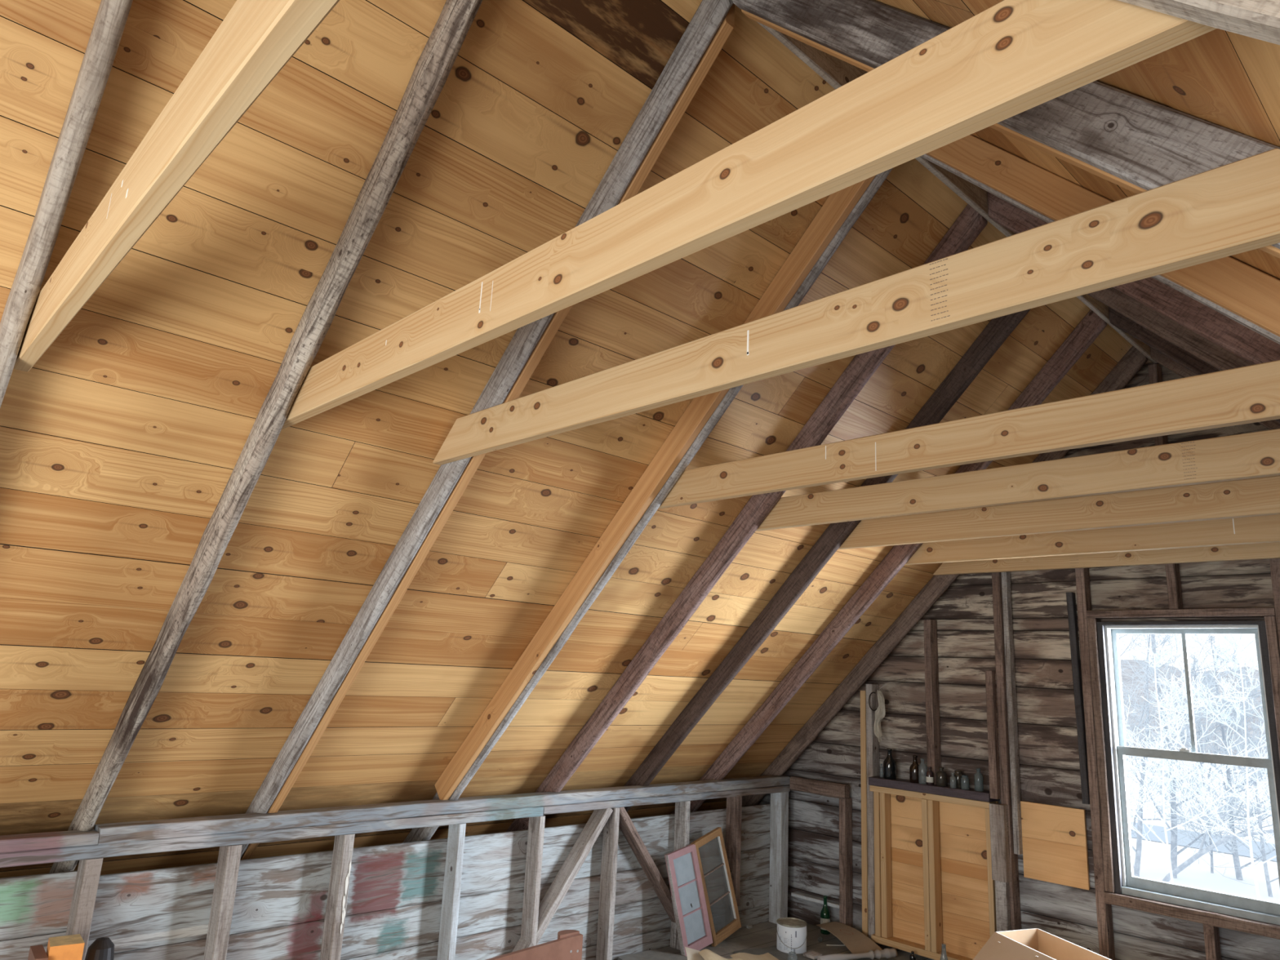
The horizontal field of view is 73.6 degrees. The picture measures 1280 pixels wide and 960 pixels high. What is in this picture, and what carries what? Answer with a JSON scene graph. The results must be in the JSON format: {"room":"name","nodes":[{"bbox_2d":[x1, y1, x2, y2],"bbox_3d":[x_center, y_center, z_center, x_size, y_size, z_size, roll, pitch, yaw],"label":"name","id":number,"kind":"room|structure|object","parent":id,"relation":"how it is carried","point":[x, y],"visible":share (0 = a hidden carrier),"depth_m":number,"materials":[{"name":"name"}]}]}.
{"room":"attic","nodes":[
{"label":"attic","id":0,"kind":"room"},
{"bbox_2d":[0,803,770,959],"bbox_3d":[-1.345,2.041,3.838,6.533,0.775,0.020,14,-17,-42],"label":"wall","id":1,"kind":"structure","parent":0,"point":[393,908],"depth_m":4.02,"materials":[{"name":"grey wood"}]},
{"bbox_2d":[724,795,742,906],"bbox_3d":[0.607,2.407,5.579,0.050,0.667,0.100,14,-17,-42],"label":"stud","id":2,"kind":"object","parent":1,"relation":"attached to","point":[734,804],"visible":0.79,"depth_m":5.57,"materials":[{"name":"brown wood"}]},
{"bbox_2d":[0,0,1133,878],"bbox_3d":[-0.570,0.265,3.505,6.650,3.188,3.175,14,-17,-42],"label":"ceiling","id":3,"kind":"structure","parent":0,"point":[120,446],"depth_m":2.90,"materials":[{"name":"brown wood"}]},
{"bbox_2d":[731,0,1157,363],"bbox_3d":[0.582,-1.339,2.705,6.510,0.152,0.027,14,-17,-42],"label":"board","id":4,"kind":"object","parent":3,"relation":"attached to","point":[836,72],"visible":0.3,"depth_m":3.16,"materials":[{"name":"brown wood"}]},
{"bbox_2d":[616,920,933,959],"bbox_3d":[0.410,2.156,1.917,6.650,0.120,6.490,14,-17,-42],"label":"floor","id":5,"kind":"structure","parent":0,"point":[762,935],"depth_m":5.33,"materials":[{"name":"brown wood"}]},
{"bbox_2d":[27,933,84,959],"bbox_3d":[-2.005,1.873,2.859,0.145,0.612,0.165,14,-17,-42],"label":"wood block","id":6,"kind":"object","parent":5,"relation":"on","point":[71,947],"visible":1,"depth_m":2.90,"materials":[{"name":"orange wood"}]},
{"bbox_2d":[65,857,103,959],"bbox_3d":[-2.063,1.810,3.097,0.058,0.835,0.099,14,-17,-42],"label":"stud","id":7,"kind":"object","parent":5,"relation":"on","point":[86,882],"visible":0.71,"depth_m":3.13,"materials":[{"name":"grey wood"}]},
{"bbox_2d":[0,806,543,867],"bbox_3d":[-2.086,1.368,3.155,4.265,0.050,0.103,14,-17,-42],"label":"wall plate","id":8,"kind":"object","parent":7,"relation":"on","point":[84,852],"visible":0.8,"depth_m":3.52,"materials":[{"name":"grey wood"}]},
{"bbox_2d":[0,828,99,853],"bbox_3d":[-2.831,1.131,2.474,2.193,0.046,0.103,14,-17,-42],"label":"wall plate","id":9,"kind":"object","parent":8,"relation":"on","point":[48,840],"visible":1,"depth_m":3.08,"materials":[{"name":"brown wood"}]},
{"bbox_2d":[0,0,133,407],"bbox_3d":[-1.833,0.011,2.313,0.049,3.170,3.091,14,-17,-42],"label":"rafter","id":10,"kind":"object","parent":8,"relation":"on","point":[112,15],"visible":1,"depth_m":1.93,"materials":[{"name":"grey wood"}]},
{"bbox_2d":[13,0,339,372],"bbox_3d":[-0.707,-0.517,1.308,0.039,0.141,2.596,14,-17,-42],"label":"tie beam","id":11,"kind":"structure","parent":10,"relation":"attached to","point":[255,39],"depth_m":1.25,"materials":[{"name":"brown wood"}]},
{"bbox_2d":[48,0,482,873],"bbox_3d":[-1.355,0.136,2.755,0.054,3.179,3.093,14,-17,-42],"label":"rafter","id":12,"kind":"object","parent":8,"relation":"on","point":[431,72],"visible":0.86,"depth_m":2.50,"materials":[{"name":"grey wood"}]},
{"bbox_2d":[281,0,1216,429],"bbox_3d":[-0.227,-0.393,1.752,0.039,0.141,2.596,14,-17,-42],"label":"tie beam","id":13,"kind":"structure","parent":12,"relation":"attached to","point":[1011,58],"depth_m":1.25,"materials":[{"name":"brown wood"}]},
{"bbox_2d":[93,775,790,844],"bbox_3d":[-0.512,1.721,4.619,4.230,0.062,0.104,14,-17,-42],"label":"wall plate","id":14,"kind":"object","parent":8,"relation":"on","point":[143,830],"visible":0.96,"depth_m":3.98,"materials":[{"name":"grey wood"}]},
{"bbox_2d":[240,0,733,859],"bbox_3d":[-0.885,0.252,3.188,0.040,3.167,3.090,14,-17,-42],"label":"rafter","id":15,"kind":"object","parent":14,"relation":"on","point":[709,15],"visible":0.74,"depth_m":2.90,"materials":[{"name":"grey wood"}]},
{"bbox_2d":[240,3,734,860],"bbox_3d":[-0.767,0.127,3.155,0.038,2.864,2.789,14,-17,-42],"label":"rafter","id":16,"kind":"object","parent":15,"relation":"attached to","point":[727,25],"visible":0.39,"depth_m":3.00,"materials":[{"name":"brown wood"}]},
{"bbox_2d":[403,168,893,842],"bbox_3d":[-0.217,0.426,3.805,0.051,3.174,3.092,14,-17,-42],"label":"rafter","id":17,"kind":"object","parent":14,"relation":"on","point":[424,833],"visible":0.41,"depth_m":3.61,"materials":[{"name":"grey wood"}]},
{"bbox_2d":[658,360,1279,508],"bbox_3d":[0.909,-0.101,2.802,0.039,0.141,2.596,14,-17,-42],"label":"tie beam","id":18,"kind":"structure","parent":17,"relation":"attached to","point":[1247,394],"depth_m":2.56,"materials":[{"name":"brown wood"}]},
{"bbox_2d":[434,175,875,799],"bbox_3d":[-0.081,0.168,3.666,0.037,2.614,2.539,14,-17,-42],"label":"rafter","id":19,"kind":"object","parent":14,"relation":"on","point":[836,209],"visible":0.88,"depth_m":3.59,"materials":[{"name":"brown wood"}]},
{"bbox_2d":[506,204,987,831],"bbox_3d":[0.256,0.546,4.243,0.058,3.166,3.091,14,-17,-42],"label":"rafter","id":20,"kind":"object","parent":14,"relation":"on","point":[970,224],"visible":0.65,"depth_m":4.12,"materials":[{"name":"red wood"}]},
{"bbox_2d":[624,308,1031,812],"bbox_3d":[0.748,0.673,4.697,0.057,3.165,3.091,14,-17,-42],"label":"rafter","id":21,"kind":"object","parent":14,"relation":"on","point":[997,330],"visible":0.65,"depth_m":4.59,"materials":[{"name":"black wood"}]},
{"bbox_2d":[671,309,1106,813],"bbox_3d":[1.238,0.799,5.149,0.054,3.166,3.090,14,-17,-42],"label":"rafter","id":22,"kind":"object","parent":14,"relation":"on","point":[1091,325],"visible":0.64,"depth_m":5.07,"materials":[{"name":"brown wood"}]},
{"bbox_2d":[904,514,1279,564],"bbox_3d":[2.365,0.273,4.146,0.039,0.141,2.596,14,-17,-42],"label":"tie beam","id":23,"kind":"structure","parent":22,"relation":"attached to","point":[1258,529],"depth_m":4.19,"materials":[{"name":"brown wood"}]},
{"bbox_2d":[742,346,1148,806],"bbox_3d":[1.704,0.918,5.579,0.061,3.165,3.089,14,-17,-42],"label":"rafter","id":24,"kind":"object","parent":14,"relation":"on","point":[1131,362],"visible":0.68,"depth_m":5.62,"materials":[{"name":"brown wood"}]},
{"bbox_2d":[933,542,1279,575],"bbox_3d":[2.763,0.371,4.515,0.039,0.140,2.596,14,-17,-42],"label":"tie beam","id":25,"kind":"structure","parent":24,"relation":"attached to","point":[1260,550],"depth_m":4.64,"materials":[{"name":"brown wood"}]},
{"bbox_2d":[84,937,114,959],"bbox_3d":[-1.928,1.917,2.986,0.090,0.590,0.090,14,-17,-42],"label":"weight","id":26,"kind":"object","parent":5,"relation":"on","point":[103,948],"visible":1,"depth_m":3.02,"materials":[{"name":"grey metal"}]},
{"bbox_2d":[203,844,242,959],"bbox_3d":[-1.702,1.903,3.431,0.057,0.835,0.100,14,-17,-42],"label":"stud","id":27,"kind":"object","parent":5,"relation":"on","point":[229,856],"visible":0.91,"depth_m":3.45,"materials":[{"name":"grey wood"}]},
{"bbox_2d":[320,833,355,959],"bbox_3d":[-1.347,1.994,3.759,0.053,0.835,0.102,14,-17,-42],"label":"stud","id":28,"kind":"object","parent":5,"relation":"on","point":[339,883],"visible":0.98,"depth_m":3.77,"materials":[{"name":"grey wood"}]},
{"bbox_2d":[436,822,466,959],"bbox_3d":[-0.923,2.103,4.151,0.045,0.835,0.101,14,-17,-42],"label":"stud","id":29,"kind":"object","parent":5,"relation":"on","point":[456,833],"visible":0.93,"depth_m":4.15,"materials":[{"name":"white wood"}]},
{"bbox_2d":[520,815,545,946],"bbox_3d":[-0.569,2.194,4.475,0.040,0.835,0.100,14,-17,-42],"label":"stud","id":30,"kind":"object","parent":5,"relation":"on","point":[529,927],"visible":0.85,"depth_m":4.48,"materials":[{"name":"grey wood"}]},
{"bbox_2d":[485,929,582,959],"bbox_3d":[-0.579,2.245,3.728,0.768,0.405,0.080,14,-17,-42],"label":"bed rail","id":31,"kind":"object","parent":5,"relation":"on","point":[568,944],"visible":1,"depth_m":3.89,"materials":[{"name":"red wood"}]},
{"bbox_2d":[512,808,613,951],"bbox_3d":[-0.447,2.212,4.591,0.672,0.850,0.099,14,-17,-42],"label":"brace","id":32,"kind":"object","parent":5,"relation":"on","point":[557,890],"visible":0.83,"depth_m":4.64,"materials":[{"name":"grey wood"}]},
{"bbox_2d":[595,807,619,959],"bbox_3d":[-0.181,2.290,4.835,0.043,0.842,0.099,14,-17,-42],"label":"stud","id":33,"kind":"object","parent":5,"relation":"on","point":[611,829],"visible":0.91,"depth_m":4.81,"materials":[{"name":"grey wood"}]},
{"bbox_2d":[618,807,675,922],"bbox_3d":[0.080,2.342,5.078,0.697,0.838,0.090,14,-17,-42],"label":"brace","id":34,"kind":"object","parent":5,"relation":"on","point":[626,825],"visible":0.68,"depth_m":5.03,"materials":[{"name":"brown wood"}]},
{"bbox_2d":[617,948,687,959],"bbox_3d":[0.085,2.736,4.878,0.422,0.028,0.246,12,-16,-37],"label":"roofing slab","id":35,"kind":"object","parent":5,"relation":"on","point":[651,954],"visible":0.97,"depth_m":4.91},
{"bbox_2d":[670,800,690,950],"bbox_3d":[0.247,2.401,5.231,0.041,0.842,0.100,14,-17,-42],"label":"stud","id":36,"kind":"object","parent":5,"relation":"on","point":[682,822],"visible":0.43,"depth_m":5.26,"materials":[{"name":"grey wood"}]},
{"bbox_2d":[664,844,713,955],"bbox_3d":[0.290,2.496,5.098,0.340,0.594,0.118,14,-17,-42],"label":"window","id":37,"kind":"structure","parent":5,"relation":"on","point":[688,899],"depth_m":5.09,"materials":[{"name":"pink paint"}]},
{"bbox_2d":[690,826,741,946],"bbox_3d":[0.474,2.514,5.307,0.424,0.667,0.076,14,-17,-42],"label":"window","id":38,"kind":"structure","parent":5,"relation":"on","point":[726,931],"depth_m":5.33,"materials":[{"name":"brown wood"}]},
{"bbox_2d":[698,946,743,959],"bbox_3d":[0.515,2.661,4.731,0.480,0.116,0.300,14,-17,-42],"label":"paper sheet","id":39,"kind":"object","parent":5,"relation":"on","point":[707,954],"visible":1,"depth_m":4.75,"materials":[{"name":"brown paper"}]},
{"bbox_2d":[729,952,778,959],"bbox_3d":[0.702,2.740,4.857,0.294,0.057,0.250,11,-15,-32],"label":"paper sheet","id":40,"kind":"object","parent":5,"relation":"on","point":[744,956],"visible":1,"depth_m":4.93,"materials":[{"name":"beige paper"}]},
{"bbox_2d":[733,945,817,959],"bbox_3d":[0.813,2.815,5.058,0.412,0.013,0.315,10,-14,-28],"label":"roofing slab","id":41,"kind":"object","parent":5,"relation":"on","point":[772,950],"visible":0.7,"depth_m":5.09,"materials":[{"name":"grey stone"}]},
{"bbox_2d":[776,917,807,954],"bbox_3d":[0.924,2.775,5.207,0.185,0.166,0.187,-1,-13,16],"label":"paint can","id":42,"kind":"object","parent":41,"relation":"on","point":[792,932],"visible":0.98,"depth_m":5.14,"materials":[{"name":"metal"}]},
{"bbox_2d":[777,927,796,953],"bbox_3d":[0.880,2.768,5.143,0.120,0.123,0.023,-5,-15,32],"label":"print","id":43,"kind":"object","parent":42,"relation":"on","point":[787,936],"depth_m":5.13},
{"bbox_2d":[768,791,788,924],"bbox_3d":[0.955,2.582,5.884,0.086,0.842,0.100,14,-17,-42],"label":"stud","id":44,"kind":"object","parent":5,"relation":"on","point":[779,822],"visible":0.92,"depth_m":5.85,"materials":[{"name":"white wood"}]},
{"bbox_2d":[542,785,790,814],"bbox_3d":[0.234,1.963,5.298,2.158,0.043,0.104,14,-17,-42],"label":"wall plate","id":45,"kind":"object","parent":44,"relation":"on","point":[555,809],"visible":0.72,"depth_m":5.11,"materials":[{"name":"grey wood"}]},
{"bbox_2d":[820,895,830,934],"bbox_3d":[1.216,2.851,5.614,0.063,0.225,0.063,14,-17,-42],"label":"bottle","id":46,"kind":"object","parent":5,"relation":"on","point":[824,913],"visible":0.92,"depth_m":5.59,"materials":[{"name":"green glass"}]},
{"bbox_2d":[839,798,853,927],"bbox_3d":[1.351,2.539,5.619,0.090,0.848,0.050,14,-17,-42],"label":"stud","id":47,"kind":"object","parent":5,"relation":"on","point":[846,917],"visible":0.86,"depth_m":5.60,"materials":[{"name":"brown wood"}]},
{"bbox_2d":[791,891,839,908],"bbox_3d":[1.192,2.810,5.727,0.070,0.022,0.387,14,-17,-42],"label":"wall ledge","id":48,"kind":"object","parent":47,"relation":"attached to","point":[797,894],"visible":0.93,"depth_m":5.72,"materials":[{"name":"white wood"}]},
{"bbox_2d":[816,921,882,959],"bbox_3d":[1.311,2.849,5.322,0.216,0.090,0.462,7,-13,-18],"label":"flap","id":49,"kind":"object","parent":5,"relation":"on","point":[855,940],"visible":0.92,"depth_m":5.28,"materials":[{"name":"brown cardboard"}]},
{"bbox_2d":[817,948,897,959],"bbox_3d":[1.284,2.805,5.042,0.537,0.054,0.056,8,-14,-22],"label":"spindle","id":50,"kind":"object","parent":5,"relation":"on","point":[886,953],"visible":1,"depth_m":5.05,"materials":[{"name":"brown wood"}]},
{"bbox_2d":[860,690,868,937],"bbox_3d":[1.482,2.173,5.577,0.092,1.555,0.038,14,-17,-42],"label":"strip","id":51,"kind":"object","parent":5,"relation":"on","point":[863,693],"visible":0.49,"depth_m":5.54,"materials":[{"name":"brown wood"}]},
{"bbox_2d":[866,684,881,946],"bbox_3d":[1.515,2.146,5.553,0.092,1.600,0.048,14,-17,-42],"label":"stud","id":52,"kind":"object","parent":5,"relation":"on","point":[872,741],"visible":0.62,"depth_m":5.56,"materials":[{"name":"brown wood"}]},
{"bbox_2d":[868,684,885,742],"bbox_3d":[1.545,1.517,5.584,0.122,0.369,0.044,-6,-15,35],"label":"rag","id":53,"kind":"object","parent":52,"relation":"hanging from","point":[880,712],"visible":1,"depth_m":5.56,"materials":[{"name":"fabric"}]},
{"bbox_2d":[994,880,1010,931],"bbox_3d":[2.030,2.534,4.774,0.049,0.552,0.065,14,-17,-42],"label":"block","id":54,"kind":"object","parent":5,"relation":"on","point":[1002,889],"visible":0.61,"depth_m":4.79,"materials":[{"name":"grey wood"}]},
{"bbox_2d":[989,802,1010,882],"bbox_3d":[2.049,2.062,4.875,0.060,0.408,0.085,14,-17,-42],"label":"block","id":55,"kind":"object","parent":54,"relation":"on","point":[998,815],"visible":1,"depth_m":4.85,"materials":[{"name":"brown wood"}]},
{"bbox_2d":[985,571,1022,930],"bbox_3d":[2.128,1.601,5.004,0.140,2.480,0.128,14,-17,-42],"label":"stud","id":56,"kind":"object","parent":5,"relation":"on","point":[1002,704],"depth_m":5.01,"materials":[{"name":"brown wood"}]},
{"bbox_2d":[973,928,1111,959],"bbox_3d":[1.941,2.421,3.957,0.487,0.398,0.870,6,-13,-14],"label":"cardboard box","id":57,"kind":"object","parent":5,"relation":"on","point":[1034,944],"visible":1,"depth_m":4.26,"materials":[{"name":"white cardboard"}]},
{"bbox_2d":[1075,568,1115,959],"bbox_3d":[2.493,1.325,4.721,0.094,2.930,0.049,14,-17,-42],"label":"stud","id":58,"kind":"object","parent":5,"relation":"on","point":[1104,911],"visible":0.61,"depth_m":4.63,"materials":[{"name":"brown wood"}]},
{"bbox_2d":[1203,924,1221,959],"bbox_3d":[2.769,2.426,4.113,0.091,0.543,0.046,14,-17,-42],"label":"stud","id":59,"kind":"object","parent":5,"relation":"on","point":[1211,935],"visible":0.8,"depth_m":4.13,"materials":[{"name":"brown wood"}]},
{"bbox_2d":[1269,558,1279,650],"bbox_3d":[3.124,1.209,4.070,0.093,2.930,0.049,14,-17,-42],"label":"stud","id":60,"kind":"object","parent":5,"relation":"on","point":[1274,563],"visible":0.22,"depth_m":4.20,"materials":[{"name":"brown wood"}]},
{"bbox_2d":[757,359,1279,959],"bbox_3d":[2.865,0.957,4.510,0.024,3.586,6.230,14,-17,-42],"label":"wall","id":61,"kind":"structure","parent":0,"point":[1068,913],"depth_m":5.05,"materials":[{"name":"brown wood"}]},
{"bbox_2d":[789,776,848,799],"bbox_3d":[1.221,2.099,5.841,0.058,0.096,0.446,14,-17,-42],"label":"header","id":62,"kind":"object","parent":61,"relation":"attached to","point":[826,788],"visible":1,"depth_m":5.81,"materials":[{"name":"brown wood"}]},
{"bbox_2d":[870,785,998,959],"bbox_3d":[1.768,2.373,5.163,0.110,0.920,0.786,14,-17,-42],"label":"cabinet","id":63,"kind":"object","parent":61,"relation":"attached to","point":[935,887],"visible":0.85,"depth_m":5.16,"materials":[{"name":"brown wood"}]},
{"bbox_2d":[868,776,999,802],"bbox_3d":[1.796,1.901,5.278,0.141,0.049,0.792,14,-17,-42],"label":"shelf","id":64,"kind":"object","parent":63,"relation":"on","point":[900,784],"visible":0.89,"depth_m":5.20,"materials":[{"name":"paint"}]},
{"bbox_2d":[883,748,896,779],"bbox_3d":[1.602,1.820,5.491,0.080,0.185,0.080,14,-17,-42],"label":"bottle","id":65,"kind":"object","parent":64,"relation":"on","point":[889,763],"visible":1,"depth_m":5.46,"materials":[{"name":"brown glass"}]},
{"bbox_2d":[909,755,921,782],"bbox_3d":[1.725,1.809,5.361,0.070,0.160,0.070,14,-17,-42],"label":"bottle","id":66,"kind":"object","parent":64,"relation":"on","point":[915,771],"visible":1,"depth_m":5.33,"materials":[{"name":"brown glass"}]},
{"bbox_2d":[923,619,941,784],"bbox_3d":[1.847,1.391,5.405,0.090,1.002,0.053,14,-17,-42],"label":"stud","id":67,"kind":"object","parent":64,"relation":"on","point":[931,648],"visible":0.94,"depth_m":5.38,"materials":[{"name":"brown wood"}]},
{"bbox_2d":[936,767,946,786],"bbox_3d":[1.841,1.811,5.226,0.060,0.108,0.060,14,-17,-42],"label":"bottle","id":68,"kind":"object","parent":64,"relation":"on","point":[941,776],"visible":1,"depth_m":5.20,"materials":[{"name":"clear glass"}]},
{"bbox_2d":[1020,800,1089,889],"bbox_3d":[2.307,2.028,4.768,0.018,0.407,0.345,14,-17,-42],"label":"board patch","id":69,"kind":"object","parent":61,"relation":"attached to","point":[1055,840],"visible":1,"depth_m":4.75,"materials":[{"name":"brown wood"}]},
{"bbox_2d":[1066,591,1089,804],"bbox_3d":[2.466,1.210,4.812,0.047,1.151,0.055,14,-17,-42],"label":"strip","id":70,"kind":"object","parent":61,"relation":"attached to","point":[1070,597],"visible":0.9,"depth_m":4.80,"materials":[{"name":"paint"}]},
{"bbox_2d":[1086,607,1279,924],"bbox_3d":[2.838,1.408,4.400,0.193,1.461,0.865,14,-17,-42],"label":"window","id":71,"kind":"structure","parent":61,"relation":"in","point":[1116,748],"depth_m":4.45,"materials":[{"name":"paint"}]},
{"bbox_2d":[1147,364,1182,608],"bbox_3d":[2.869,0.024,4.677,0.094,1.358,0.046,14,-17,-42],"label":"stud","id":72,"kind":"object","parent":71,"relation":"on","point":[1172,570],"visible":0.31,"depth_m":4.54,"materials":[{"name":"brown wood"}]},
{"bbox_2d":[1103,891,1279,939],"bbox_3d":[2.760,2.136,4.196,0.102,0.058,0.865,14,-17,-42],"label":"sill","id":73,"kind":"structure","parent":61,"relation":"attached to","point":[1200,916],"depth_m":4.18,"materials":[{"name":"brown wood"}]},
{"bbox_2d":[1087,617,1115,893],"bbox_3d":[2.518,1.470,4.654,0.091,1.416,0.046,14,-17,-42],"label":"window trim","id":74,"kind":"structure","parent":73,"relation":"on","point":[1108,861],"depth_m":4.62,"materials":[{"name":"brown wood"}]},
{"bbox_2d":[1264,616,1279,759],"bbox_3d":[3.083,1.366,4.070,0.092,1.416,0.046,14,-17,-42],"label":"stud","id":75,"kind":"object","parent":73,"relation":"on","point":[1270,621],"visible":0.94,"depth_m":4.15,"materials":[{"name":"brown wood"}]},
{"bbox_2d":[874,0,1279,279],"bbox_3d":[1.596,-0.133,1.271,6.650,3.187,3.175,14,-17,-42],"label":"ceiling","id":76,"kind":"structure","parent":0,"point":[1229,80],"depth_m":1.36,"materials":[{"name":"brown wood"}]},
{"bbox_2d":[732,0,1279,248],"bbox_3d":[1.269,-0.134,0.964,0.040,3.184,3.096,14,-17,-42],"label":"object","id":77,"kind":"object","parent":76,"relation":"attached to","point":[1147,144],"visible":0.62,"depth_m":1.57,"materials":[{"name":"grey wood"}]},
{"bbox_2d":[432,148,1279,465],"bbox_3d":[0.179,-0.289,2.127,0.039,0.141,2.596,14,-17,-42],"label":"tie beam","id":78,"kind":"structure","parent":77,"relation":"attached to","point":[1233,208],"depth_m":1.68,"materials":[{"name":"brown wood"}]},
{"bbox_2d":[741,8,1279,258],"bbox_3d":[1.298,-0.125,0.990,0.038,3.187,3.097,14,-17,-42],"label":"rafter","id":79,"kind":"object","parent":77,"relation":"attached to","point":[1271,250],"visible":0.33,"depth_m":1.70,"materials":[{"name":"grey wood"}]},
{"bbox_2d":[920,154,1279,344],"bbox_3d":[1.936,0.033,1.584,0.049,3.172,3.092,14,-17,-42],"label":"rafter","id":80,"kind":"object","parent":76,"relation":"attached to","point":[1262,331],"visible":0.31,"depth_m":2.29,"materials":[{"name":"grey wood"}]},
{"bbox_2d":[925,134,1279,337],"bbox_3d":[1.904,0.021,1.557,0.037,3.164,3.089,14,-17,-42],"label":"rafter","id":81,"kind":"object","parent":80,"relation":"attached to","point":[1253,295],"visible":0.61,"depth_m":2.47,"materials":[{"name":"brown wood"}]},
{"bbox_2d":[986,191,1279,364],"bbox_3d":[2.409,0.152,2.023,0.054,3.167,3.090,14,-17,-42],"label":"rafter","id":82,"kind":"object","parent":76,"relation":"attached to","point":[1233,336],"visible":0.36,"depth_m":2.83,"materials":[{"name":"red wood"}]},
{"bbox_2d":[755,428,1279,531],"bbox_3d":[1.384,0.021,3.241,0.039,0.141,2.596,14,-17,-42],"label":"tie beam","id":83,"kind":"structure","parent":82,"relation":"attached to","point":[1255,455],"depth_m":3.11,"materials":[{"name":"brown wood"}]},
{"bbox_2d":[1087,287,1253,370],"bbox_3d":[2.899,0.277,2.476,0.052,3.168,3.089,14,-17,-42],"label":"rafter","id":84,"kind":"object","parent":76,"relation":"attached to","point":[1204,349],"visible":0.35,"depth_m":3.49,"materials":[{"name":"brown wood"}]},
{"bbox_2d":[838,475,1279,549],"bbox_3d":[1.874,0.147,3.693,0.038,0.141,2.596,14,-17,-42],"label":"tie beam","id":85,"kind":"structure","parent":84,"relation":"attached to","point":[1259,496],"depth_m":3.65,"materials":[{"name":"brown wood"}]},
{"bbox_2d":[1108,306,1279,422],"bbox_3d":[3.390,0.405,2.929,0.052,3.166,3.090,14,-17,-42],"label":"rafter","id":86,"kind":"object","parent":76,"relation":"attached to","point":[1167,348],"visible":0.36,"depth_m":4.13,"materials":[{"name":"black wood"}]},
{"bbox_2d":[1117,0,1279,44],"bbox_3d":[0.799,-0.262,0.535,0.050,3.166,3.089,14,-17,-42],"label":"rafter","id":87,"kind":"object","parent":76,"relation":"attached to","point":[1260,20],"visible":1,"depth_m":0.82,"materials":[{"name":"grey wood"}]},
{"bbox_2d":[1150,346,1279,430],"bbox_3d":[3.857,0.523,3.361,0.056,3.168,3.089,14,-17,-42],"label":"rafter","id":88,"kind":"object","parent":76,"relation":"attached to","point":[1157,357],"visible":0.19,"depth_m":4.65,"materials":[{"name":"brown wood"}]},
{"label":"outside","id":89,"kind":"structure","parent":0,"visible":0},
{"bbox_2d":[1125,755,1279,902],"bbox_3d":[60.332,24.770,75.148,183.500,0.300,210.000,14,-17,-42],"label":"snow ground","id":90,"kind":"structure","parent":89,"point":[1153,865],"depth_m":25.10,"materials":[{"name":"white snow"}]},
{"bbox_2d":[1118,633,1235,869],"bbox_3d":[12.939,4.692,25.339,7.124,12.428,7.828,-4,-14,27],"label":"bare tree","id":91,"kind":"object","parent":90,"relation":"on","point":[1197,636],"visible":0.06,"depth_m":22.94,"materials":[{"name":"white plant"}]},
{"bbox_2d":[1122,634,1258,876],"bbox_3d":[13.663,6.832,22.878,3.766,7.260,4.924,-1,-13,16],"label":"bare tree","id":92,"kind":"object","parent":90,"relation":"on","point":[1139,841],"visible":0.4,"depth_m":22.69,"materials":[{"name":"white plant"}]},
{"bbox_2d":[1120,659,1268,758],"bbox_3d":[87.339,25.114,97.196,108.279,11.300,195.800,14,-17,-42],"label":"wooded hill","id":93,"kind":"structure","parent":90,"relation":"on","point":[1124,677],"depth_m":86.90,"materials":[{"name":"white plant"}]},
{"bbox_2d":[1118,633,1271,885],"bbox_3d":[15.613,4.263,24.410,11.772,13.120,6.016,13,-16,-38],"label":"bare tree","id":94,"kind":"object","parent":90,"relation":"on","point":[1174,852],"visible":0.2,"depth_m":22.71,"materials":[{"name":"white plant"}]},
{"bbox_2d":[1123,639,1268,883],"bbox_3d":[8.329,5.325,13.553,2.423,5.574,3.110,10,-15,-29],"label":"bare tree","id":95,"kind":"object","parent":90,"relation":"on","point":[1157,658],"visible":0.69,"depth_m":13.78,"materials":[{"name":"white plant"}]},
{"bbox_2d":[1137,653,1257,873],"bbox_3d":[15.350,7.858,24.047,4.937,5.918,2.620,14,-17,-42],"label":"bare tree","id":96,"kind":"object","parent":90,"relation":"on","point":[1194,660],"visible":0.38,"depth_m":23.73,"materials":[{"name":"white plant"}]},
{"bbox_2d":[1125,634,1276,898],"bbox_3d":[9.963,5.306,13.589,4.207,5.783,4.712,10,-15,-30],"label":"bare tree","id":97,"kind":"object","parent":90,"relation":"on","point":[1224,639],"visible":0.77,"depth_m":13.81,"materials":[{"name":"white plant"}]},
{"bbox_2d":[1129,821,1276,861],"bbox_3d":[20.045,11.962,27.838,10.500,0.001,75.000,14,-17,-42],"label":"road","id":98,"kind":"structure","parent":90,"relation":"on","point":[1157,829],"depth_m":28.60,"materials":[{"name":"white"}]},
{"bbox_2d":[1161,805,1273,882],"bbox_3d":[11.553,7.677,17.150,0.305,2.752,3.822,8,-14,-20],"label":"leaning bough","id":99,"kind":"object","parent":90,"relation":"on","point":[1202,851],"visible":0.66,"depth_m":17.31,"materials":[{"name":"white plant"}]},
{"bbox_2d":[1161,656,1279,897],"bbox_3d":[15.251,7.359,21.689,3.611,5.848,4.567,7,-13,-18],"label":"bare tree","id":100,"kind":"object","parent":90,"relation":"on","point":[1250,753],"visible":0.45,"depth_m":21.83,"materials":[{"name":"white plant"}]},
{"bbox_2d":[1168,634,1275,879],"bbox_3d":[16.392,7.399,23.002,4.530,6.464,2.975,0,-13,13],"label":"bare tree","id":101,"kind":"object","parent":90,"relation":"on","point":[1235,855],"visible":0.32,"depth_m":22.99,"materials":[{"name":"white plant"}]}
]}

